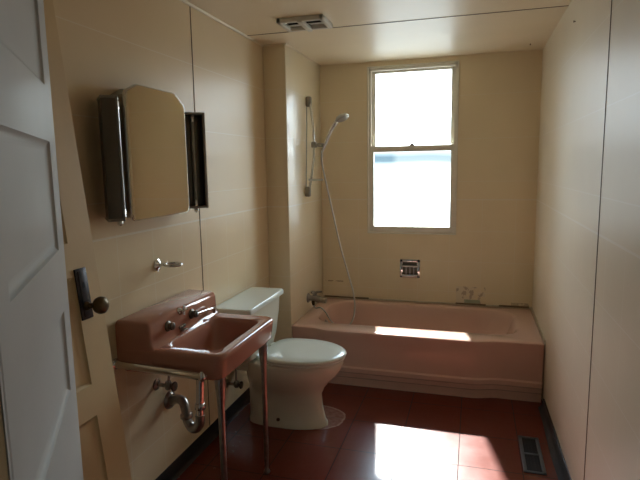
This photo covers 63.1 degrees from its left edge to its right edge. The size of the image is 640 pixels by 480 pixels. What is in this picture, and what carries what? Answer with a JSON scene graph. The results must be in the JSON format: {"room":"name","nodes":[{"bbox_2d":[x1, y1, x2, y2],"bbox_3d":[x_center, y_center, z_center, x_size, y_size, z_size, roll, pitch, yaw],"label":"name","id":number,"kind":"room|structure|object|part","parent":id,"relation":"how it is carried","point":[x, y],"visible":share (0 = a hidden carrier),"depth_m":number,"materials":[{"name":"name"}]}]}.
{"room":"bathroom","nodes":[
{"label":"bathroom","id":0,"kind":"room"},
{"bbox_2d":[0,402,8,479],"bbox_3d":[-0.281,0.239,0.570,1.668,2.111,0.100,1,8,16],"label":"wall","id":1,"kind":"structure","parent":0,"point":[3,461],"depth_m":0.66,"materials":[{"name":"beige paint"}]},
{"bbox_2d":[0,344,14,479],"bbox_3d":[-0.008,0.254,0.551,0.932,2.080,0.014,1,8,16],"label":"trim","id":2,"kind":"structure","parent":1,"relation":"attached to","point":[1,363],"depth_m":0.67,"materials":[{"name":"white paint"}]},
{"bbox_2d":[53,0,269,479],"bbox_3d":[-0.648,-0.019,2.477,0.120,2.111,3.585,1,8,16],"label":"wall","id":3,"kind":"structure","parent":0,"point":[107,47],"depth_m":2.25,"materials":[{"name":"beige paint"}]},
{"bbox_2d":[0,0,131,479],"bbox_3d":[-0.732,0.227,1.123,0.609,1.996,1.120,-4,8,-20],"label":"door","id":4,"kind":"structure","parent":3,"relation":"in","point":[36,339],"depth_m":1.08,"materials":[{"name":"white paint"}]},
{"bbox_3d":[-0.712,0.162,1.573,0.022,0.155,0.048,1,8,16],"label":"lock plate","id":5,"kind":"part","parent":4,"relation":"part of","materials":[{"name":"brown metal"}]},
{"bbox_3d":[-0.672,0.195,1.565,0.072,0.053,0.053,1,8,16],"label":"door knob","id":6,"kind":"part","parent":4,"relation":"part of","materials":[{"name":"gold metal"}]},
{"bbox_2d":[97,84,208,225],"bbox_3d":[-0.642,-0.334,2.041,0.119,0.502,0.654,1,8,16],"label":"upper cabinet","id":7,"kind":"object","parent":3,"relation":"attached to","point":[153,151],"visible":1,"depth_m":1.98,"materials":[{"name":"metal"}]},
{"bbox_2d":[97,95,126,225],"bbox_3d":[-0.714,-0.265,1.786,0.110,0.438,0.111,1,8,16],"label":"light","id":8,"kind":"object","parent":7,"relation":"attached to","point":[108,105],"depth_m":1.75,"materials":[{"name":"metal"}]},
{"bbox_2d":[122,84,188,220],"bbox_3d":[-0.630,-0.338,2.046,0.007,0.495,0.400,1,8,16],"label":"mirror","id":9,"kind":"object","parent":7,"relation":"attached to","point":[153,120],"depth_m":2.01,"materials":[{"name":"beige mirror"}]},
{"bbox_2d":[185,112,208,212],"bbox_3d":[-0.555,-0.340,2.307,0.097,0.438,0.098,1,8,16],"label":"light","id":10,"kind":"object","parent":7,"relation":"attached to","point":[194,121],"depth_m":2.32,"materials":[{"name":"metal"}]},
{"bbox_2d":[153,376,177,391],"bbox_3d":[-0.641,0.542,2.163,0.095,0.178,0.048,1,8,16],"label":"shutoff valve","id":11,"kind":"object","parent":3,"relation":"attached to","point":[168,385],"visible":0.66,"depth_m":2.16,"materials":[{"name":"silver metal"}]},
{"bbox_3d":[-0.613,0.607,2.164,0.032,0.042,0.042,1,8,16],"label":"handle","id":12,"kind":"part","parent":11,"relation":"part of","materials":[{"name":"metal"}]},
{"bbox_2d":[154,259,182,270],"bbox_3d":[-0.623,0.105,2.156,0.118,0.052,0.074,1,8,16],"label":"holder","id":13,"kind":"object","parent":3,"relation":"attached to","point":[157,263],"visible":1,"depth_m":2.15,"materials":[{"name":"silver metal"}]},
{"bbox_2d":[189,6,209,425],"bbox_3d":[-0.574,-0.057,2.507,0.002,2.026,0.006,1,8,16],"label":"trim","id":14,"kind":"structure","parent":3,"relation":"attached to","point":[189,6],"depth_m":2.50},
{"bbox_2d":[155,388,249,479],"bbox_3d":[-0.678,1.043,2.222,0.016,0.078,2.595,1,8,16],"label":"baseboard","id":15,"kind":"structure","parent":3,"relation":"attached to","point":[173,471],"depth_m":2.56,"materials":[{"name":"black rubber"}]},
{"bbox_2d":[226,369,242,388],"bbox_3d":[-0.461,0.710,2.797,0.092,0.182,0.048,1,8,16],"label":"shutoff valve","id":16,"kind":"object","parent":3,"relation":"attached to","point":[236,384],"visible":0.7,"depth_m":2.79,"materials":[{"name":"silver metal"}]},
{"bbox_2d":[179,0,320,66],"bbox_3d":[-0.541,-1.056,2.275,0.162,0.018,3.345,1,8,16],"label":"trim","id":17,"kind":"structure","parent":3,"relation":"attached to","point":[183,1],"depth_m":2.79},
{"bbox_2d":[263,44,322,341],"bbox_3d":[-0.159,-0.190,3.652,0.148,2.111,0.750,1,8,16],"label":"wall","id":18,"kind":"structure","parent":0,"point":[294,218],"depth_m":3.36,"materials":[{"name":"beige paint"}]},
{"bbox_2d":[305,96,323,196],"bbox_3d":[-0.035,-0.634,3.546,0.132,0.675,0.091,1,8,16],"label":"shower rail","id":19,"kind":"object","parent":18,"relation":"attached to","point":[314,144],"visible":1,"depth_m":3.53,"materials":[{"name":"silver metal"}]},
{"bbox_2d":[321,113,348,150],"bbox_3d":[0.097,-0.714,3.469,0.196,0.244,0.093,1,8,16],"label":"shower","id":20,"kind":"object","parent":19,"relation":"attached to","point":[342,117],"visible":1,"depth_m":3.46,"materials":[{"name":"silver metal"}]},
{"bbox_3d":[0.075,-0.708,3.478,0.150,0.231,0.032,1,8,16],"label":"handle","id":21,"kind":"part","parent":20,"relation":"part of","materials":[{"name":"silver metal"}]},
{"bbox_2d":[313,151,354,323],"bbox_3d":[0.087,0.010,3.573,0.306,1.237,0.049,1,8,16],"label":"shower hose","id":22,"kind":"object","parent":20,"relation":"hanging from","point":[321,151],"visible":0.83,"depth_m":3.55,"materials":[{"name":"silver plastic"}]},
{"bbox_2d":[307,291,326,304],"bbox_3d":[-0.015,0.407,3.679,0.143,0.109,0.083,1,8,16],"label":"tub faucet","id":23,"kind":"object","parent":18,"relation":"attached to","point":[314,298],"visible":1,"depth_m":3.66,"materials":[{"name":"silver metal"}]},
{"bbox_3d":[-0.032,0.374,3.679,0.045,0.043,0.104,-7,10,-37],"label":"mixer lever","id":24,"kind":"part","parent":23,"relation":"part of","materials":[{"name":"silver metal"}]},
{"bbox_3d":[-0.014,0.415,3.666,0.132,0.053,0.048,3,9,24],"label":"spout","id":25,"kind":"part","parent":23,"relation":"part of","materials":[{"name":"silver metal"}]},
{"bbox_2d":[176,383,557,479],"bbox_3d":[0.009,1.224,1.418,3.300,0.080,5.565,1,8,16],"label":"floor","id":26,"kind":"structure","parent":0,"point":[370,433],"depth_m":2.60,"materials":[{"name":"red tile"}]},
{"bbox_2d":[112,289,272,479],"bbox_3d":[-0.474,0.670,2.138,0.434,0.834,0.544,1,8,16],"label":"washbasin","id":27,"kind":"object","parent":26,"relation":"on","point":[183,334],"visible":0.99,"depth_m":1.97,"materials":[{"name":"pink ceramic"}]},
{"bbox_3d":[-0.569,0.329,1.987,0.030,0.042,0.042,1,8,16],"label":"faucet handle","id":28,"kind":"part","parent":27,"relation":"part of","materials":[{"name":"metal"}]},
{"bbox_3d":[-0.549,0.279,2.073,0.031,0.040,0.044,1,8,16],"label":"cross handle","id":29,"kind":"part","parent":27,"relation":"part of","materials":[{"name":"silver metal"}]},
{"bbox_2d":[164,380,205,433],"bbox_3d":[-0.577,0.655,2.197,0.259,0.284,0.076,6,11,43],"label":"trap","id":30,"kind":"object","parent":27,"relation":"attached to","point":[171,398],"visible":0.99,"depth_m":2.16,"materials":[{"name":"silver metal"}]},
{"bbox_3d":[-0.520,0.305,2.152,0.030,0.042,0.042,1,8,16],"label":"faucet handle","id":31,"kind":"part","parent":27,"relation":"part of","materials":[{"name":"metal"}]},
{"bbox_2d":[115,289,272,379],"bbox_3d":[-0.473,0.395,2.116,0.434,0.265,0.511,1,8,16],"label":"basin","id":32,"kind":"object","parent":27,"relation":"in","point":[183,331],"depth_m":2.00,"materials":[{"name":"pink ceramic"}]},
{"bbox_3d":[-0.486,0.309,2.231,0.022,0.040,0.156,1,8,16],"label":"swing spout","id":33,"kind":"part","parent":27,"relation":"part of","materials":[{"name":"silver metal"}]},
{"bbox_3d":[-0.359,0.794,1.938,0.042,0.640,0.042,1,8,16],"label":"leg","id":34,"kind":"part","parent":27,"relation":"part of","materials":[{"name":"silver metal"}]},
{"bbox_3d":[-0.245,0.739,2.322,0.042,0.640,0.042,1,8,16],"label":"leg","id":35,"kind":"part","parent":27,"relation":"part of","materials":[{"name":"silver metal"}]},
{"bbox_2d":[216,287,345,429],"bbox_3d":[-0.168,0.651,2.812,0.632,0.677,0.496,1,8,16],"label":"toilet","id":36,"kind":"object","parent":26,"relation":"on","point":[299,370],"visible":0.75,"depth_m":2.75,"materials":[{"name":"white porcelain"}]},
{"bbox_3d":[-0.376,0.326,2.827,0.210,0.032,0.496,1,8,16],"label":"tank lid","id":37,"kind":"part","parent":36,"relation":"part of","materials":[{"name":"white ceramic"}]},
{"bbox_3d":[-0.377,0.476,2.849,0.185,0.276,0.456,1,8,16],"label":"tank","id":38,"kind":"part","parent":36,"relation":"part of","materials":[{"name":"white ceramic"}]},
{"bbox_3d":[-0.166,0.799,2.833,0.599,0.378,0.358,1,8,16],"label":"bowl","id":39,"kind":"part","parent":36,"relation":"part of","materials":[{"name":"white ceramic"}]},
{"bbox_3d":[-0.074,0.592,2.776,0.434,0.022,0.378,1,8,16],"label":"lid","id":40,"kind":"part","parent":36,"relation":"part of","materials":[{"name":"white plastic"}]},
{"bbox_2d":[292,297,543,402],"bbox_3d":[0.645,0.698,3.518,1.510,0.364,0.790,1,8,16],"label":"bathtub","id":41,"kind":"object","parent":26,"relation":"on","point":[441,349],"visible":0.88,"depth_m":3.19,"materials":[{"name":"pink ceramic"}]},
{"bbox_2d":[518,435,546,474],"bbox_3d":[1.005,1.018,2.480,0.096,0.005,0.330,1,8,16],"label":"floor vent","id":42,"kind":"object","parent":26,"relation":"in","point":[531,454],"visible":1,"depth_m":2.46,"materials":[{"name":"metal"}]},
{"bbox_2d":[186,0,570,65],"bbox_3d":[0.193,-1.083,2.075,1.908,0.080,3.585,1,8,16],"label":"ceiling","id":43,"kind":"structure","parent":0,"point":[511,31],"depth_m":2.78,"materials":[{"name":"beige paint"}]},
{"bbox_2d":[276,14,332,31],"bbox_3d":[-0.076,-1.106,2.672,0.245,0.030,0.190,1,8,16],"label":"ceiling vent","id":44,"kind":"object","parent":43,"relation":"in","point":[309,23],"visible":1,"depth_m":2.65,"materials":[{"name":"white plastic"}]},
{"bbox_2d":[247,5,568,35],"bbox_3d":[0.380,-1.133,2.711,1.668,0.002,0.004,1,8,16],"label":"trim","id":45,"kind":"structure","parent":43,"relation":"attached to","point":[567,5],"depth_m":2.65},
{"bbox_2d":[320,49,542,311],"bbox_3d":[0.695,-0.232,3.861,1.668,2.111,0.140,1,8,16],"label":"wall","id":46,"kind":"structure","parent":0,"point":[489,260],"depth_m":3.71,"materials":[{"name":"beige paint"}]},
{"bbox_2d":[400,259,419,277],"bbox_3d":[0.661,0.213,3.844,0.148,0.137,0.033,1,8,16],"label":"soap dish","id":47,"kind":"object","parent":46,"relation":"attached to","point":[409,268],"visible":1,"depth_m":3.85,"materials":[{"name":"silver metal"}]},
{"bbox_2d":[402,274,416,276],"bbox_3d":[0.661,0.261,3.849,0.112,0.020,0.029,1,8,16],"label":"tray","id":48,"kind":"object","parent":47,"relation":"on","point":[403,275],"depth_m":3.84,"materials":[{"name":"silver metal"}]},
{"bbox_2d":[367,60,459,234],"bbox_3d":[0.673,-0.648,3.798,0.642,1.203,0.149,1,8,16],"label":"window","id":49,"kind":"structure","parent":46,"relation":"in","point":[372,71],"depth_m":3.75,"materials":[{"name":"paint"}]},
{"bbox_3d":[0.666,-0.369,3.798,0.616,0.627,0.032,1,8,16],"label":"sash","id":50,"kind":"part","parent":49,"relation":"part of","materials":[{"name":"glass"}]},
{"bbox_3d":[0.668,-0.938,3.756,0.590,0.590,0.032,1,8,16],"label":"sash","id":51,"kind":"part","parent":49,"relation":"part of","materials":[{"name":"glass"}]},
{"bbox_2d":[323,295,545,341],"bbox_3d":[0.656,0.506,3.523,1.523,0.012,0.733,1,8,16],"label":"trim","id":52,"kind":"structure","parent":46,"relation":"attached to","point":[531,308],"depth_m":3.82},
{"bbox_2d":[532,0,639,479],"bbox_3d":[1.067,0.024,1.974,0.120,2.111,3.585,1,8,16],"label":"wall","id":53,"kind":"structure","parent":0,"point":[575,55],"depth_m":1.89,"materials":[{"name":"beige paint"}]},
{"bbox_2d":[538,399,571,479],"bbox_3d":[0.891,1.075,1.738,0.035,0.100,2.550,1,8,16],"label":"baseboard","id":54,"kind":"structure","parent":53,"relation":"attached to","point":[559,463],"depth_m":2.48,"materials":[{"name":"rubber"}]},
{"bbox_2d":[584,0,611,477],"bbox_3d":[0.947,0.007,1.778,0.002,2.021,0.005,1,8,16],"label":"trim","id":55,"kind":"structure","parent":53,"relation":"attached to","point":[611,0],"depth_m":1.77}
]}

